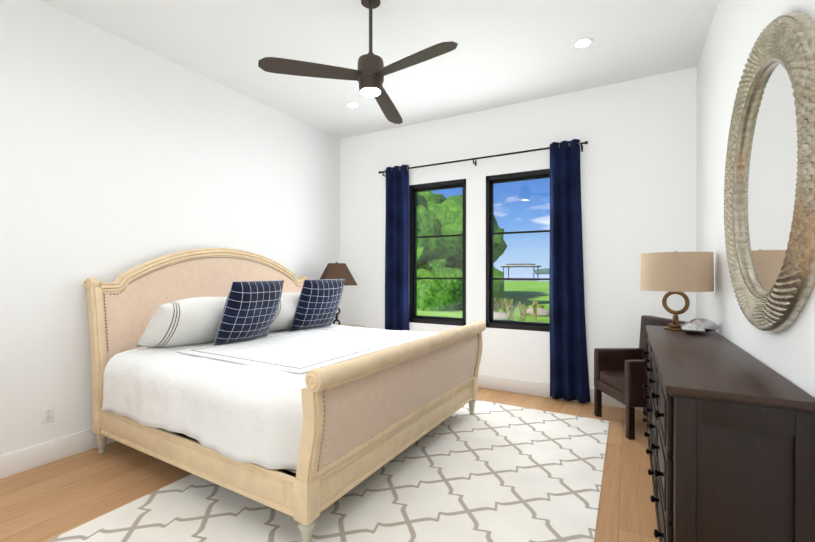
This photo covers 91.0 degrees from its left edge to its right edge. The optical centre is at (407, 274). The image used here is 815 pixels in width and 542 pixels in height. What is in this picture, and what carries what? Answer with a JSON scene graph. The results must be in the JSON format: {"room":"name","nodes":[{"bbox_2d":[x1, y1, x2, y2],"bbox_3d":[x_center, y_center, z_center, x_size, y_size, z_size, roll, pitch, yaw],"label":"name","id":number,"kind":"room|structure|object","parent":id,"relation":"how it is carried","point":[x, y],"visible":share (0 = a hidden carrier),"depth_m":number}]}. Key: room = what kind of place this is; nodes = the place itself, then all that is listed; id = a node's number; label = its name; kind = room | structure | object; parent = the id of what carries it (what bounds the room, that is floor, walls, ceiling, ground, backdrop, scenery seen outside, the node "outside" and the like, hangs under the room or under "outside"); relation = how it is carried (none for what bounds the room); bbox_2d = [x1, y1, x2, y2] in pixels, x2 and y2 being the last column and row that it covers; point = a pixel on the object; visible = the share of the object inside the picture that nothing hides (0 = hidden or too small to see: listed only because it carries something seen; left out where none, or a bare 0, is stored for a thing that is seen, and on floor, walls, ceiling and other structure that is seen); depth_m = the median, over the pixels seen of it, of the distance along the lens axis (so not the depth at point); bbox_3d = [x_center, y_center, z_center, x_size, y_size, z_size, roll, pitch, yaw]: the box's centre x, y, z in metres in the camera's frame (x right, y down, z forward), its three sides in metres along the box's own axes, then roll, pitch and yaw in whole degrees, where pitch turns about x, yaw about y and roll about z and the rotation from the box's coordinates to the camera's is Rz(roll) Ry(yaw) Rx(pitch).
{"room":"bedroom","nodes":[
{"label":"bedroom","id":0,"kind":"room"},
{"bbox_2d":[0,0,339,454],"bbox_3d":[-2.561,-0.301,3.318,0.160,3.400,6.150,0,0,29],"label":"wall","id":1,"kind":"structure","parent":0,"point":[118,155],"depth_m":3.27},
{"bbox_2d":[41,405,53,423],"bbox_3d":[-2.662,1.040,2.962,0.011,0.116,0.072,0,0,29],"label":"electrical outlet","id":2,"kind":"object","parent":1,"relation":"attached to","point":[47,414],"visible":1,"depth_m":2.96},
{"bbox_2d":[0,429,114,478],"bbox_3d":[-2.483,1.319,3.282,0.016,0.160,6.150,0,0,29],"label":"baseboard","id":3,"kind":"structure","parent":1,"relation":"attached to","point":[22,460],"depth_m":2.95},
{"bbox_2d":[0,387,658,541],"bbox_3d":[-0.591,1.453,2.237,4.660,0.100,6.470,0,0,29],"label":"floor","id":4,"kind":"structure","parent":0,"point":[46,502],"depth_m":2.67},
{"bbox_2d":[46,400,608,541],"bbox_3d":[-0.128,1.399,2.692,2.510,0.004,3.895,0,0,29],"label":"rug","id":5,"kind":"object","parent":4,"relation":"on","point":[491,472],"visible":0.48,"depth_m":2.48},
{"bbox_2d":[84,248,485,541],"bbox_3d":[-0.887,0.562,3.546,2.483,1.659,2.432,0,0,30],"label":"bed","id":6,"kind":"object","parent":5,"relation":"on","point":[253,376],"visible":1,"depth_m":2.80},
{"bbox_2d":[332,323,364,327],"bbox_3d":[-0.971,1.051,5.376,0.607,0.680,0.590,0,0,29],"label":"nightstand","id":7,"kind":"object","parent":4,"relation":"on","point":[351,325],"visible":0.04,"depth_m":5.54},
{"bbox_2d":[319,262,356,324],"bbox_3d":[-0.945,0.272,5.335,0.450,0.876,0.450,0,0,-23],"label":"bedside lamp","id":8,"kind":"object","parent":7,"relation":"on","point":[336,270],"visible":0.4,"depth_m":5.21},
{"bbox_2d":[594,315,685,439],"bbox_3d":[2.146,0.902,3.683,0.583,0.991,0.600,0,0,-2],"label":"armchair","id":9,"kind":"object","parent":4,"relation":"on","point":[620,374],"visible":0.6,"depth_m":3.72},
{"bbox_2d":[643,325,814,541],"bbox_3d":[1.655,0.913,2.313,0.468,0.980,2.008,0,0,29],"label":"dresser","id":10,"kind":"object","parent":4,"relation":"on","point":[730,434],"visible":1,"depth_m":1.49},
{"bbox_2d":[640,251,713,330],"bbox_3d":[2.041,0.122,3.046,0.464,0.594,0.464,0,0,29],"label":"table lamp","id":11,"kind":"object","parent":10,"relation":"on","point":[675,272],"visible":0.96,"depth_m":2.87},
{"bbox_2d":[681,318,718,333],"bbox_3d":[2.090,0.369,2.861,0.244,0.102,0.283,0,0,29],"label":"shells","id":12,"kind":"object","parent":10,"relation":"on","point":[697,325],"visible":1,"depth_m":2.84},
{"bbox_2d":[40,0,718,138],"bbox_3d":[-0.591,-2.047,2.223,4.660,0.100,6.470,0,0,29],"label":"ceiling","id":13,"kind":"structure","parent":0,"point":[506,52],"depth_m":3.47},
{"bbox_2d":[346,102,359,107],"bbox_3d":[-0.644,-2.003,4.743,0.172,0.006,0.172,0,0,29],"label":"recessed light","id":14,"kind":"object","parent":13,"relation":"in","point":[352,104],"visible":1,"depth_m":4.74},
{"bbox_2d":[258,0,457,123],"bbox_3d":[-0.126,-1.651,2.860,1.224,0.696,1.341,0,0,29],"label":"fan","id":15,"kind":"object","parent":13,"relation":"hanging from","point":[370,73],"visible":1,"depth_m":2.77},
{"bbox_2d":[572,37,593,48],"bbox_3d":[1.519,-1.998,3.468,0.172,0.006,0.172,0,0,29],"label":"recessed light","id":16,"kind":"object","parent":13,"relation":"in","point":[583,43],"visible":1,"depth_m":3.46},
{"bbox_2d":[340,67,696,388],"bbox_3d":[0.935,-0.308,4.992,4.660,3.400,0.160,0,0,29],"label":"wall","id":17,"kind":"structure","parent":0,"point":[638,161],"depth_m":4.36},
{"bbox_2d":[409,179,465,325],"bbox_3d":[0.401,-0.274,5.251,0.815,1.850,0.093,0,0,29],"label":"window","id":18,"kind":"structure","parent":17,"relation":"in","point":[414,317],"depth_m":5.31},
{"bbox_2d":[378,139,589,402],"bbox_3d":[0.783,-0.042,4.909,2.665,2.820,0.133,0,0,29],"label":"curtains","id":19,"kind":"object","parent":17,"relation":"attached to","point":[569,377],"visible":0.94,"depth_m":4.40},
{"bbox_2d":[486,169,549,331],"bbox_3d":[1.334,-0.272,4.735,0.813,1.850,0.093,0,0,29],"label":"window","id":20,"kind":"structure","parent":17,"relation":"in","point":[491,181],"depth_m":4.82},
{"bbox_2d":[478,374,642,410],"bbox_3d":[0.892,1.313,4.921,4.308,0.160,0.016,0,0,29],"label":"baseboard","id":21,"kind":"structure","parent":17,"relation":"attached to","point":[535,388],"depth_m":4.65},
{"bbox_2d":[696,0,814,397],"bbox_3d":[1.379,-0.293,1.142,0.160,3.400,6.150,0,0,29],"label":"wall","id":22,"kind":"structure","parent":0,"point":[737,27],"depth_m":2.68},
{"bbox_2d":[724,11,814,331],"bbox_3d":[1.652,-0.426,1.876,0.069,1.380,1.380,0,0,29],"label":"mirror","id":23,"kind":"object","parent":22,"relation":"attached to","point":[769,206],"visible":1,"depth_m":1.73},
{"label":"outside","id":24,"kind":"structure","parent":0,"visible":0},
{"bbox_2d":[417,191,549,322],"bbox_3d":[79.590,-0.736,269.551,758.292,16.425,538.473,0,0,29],"label":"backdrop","id":25,"kind":"structure","parent":24,"point":[423,221],"depth_m":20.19}
]}

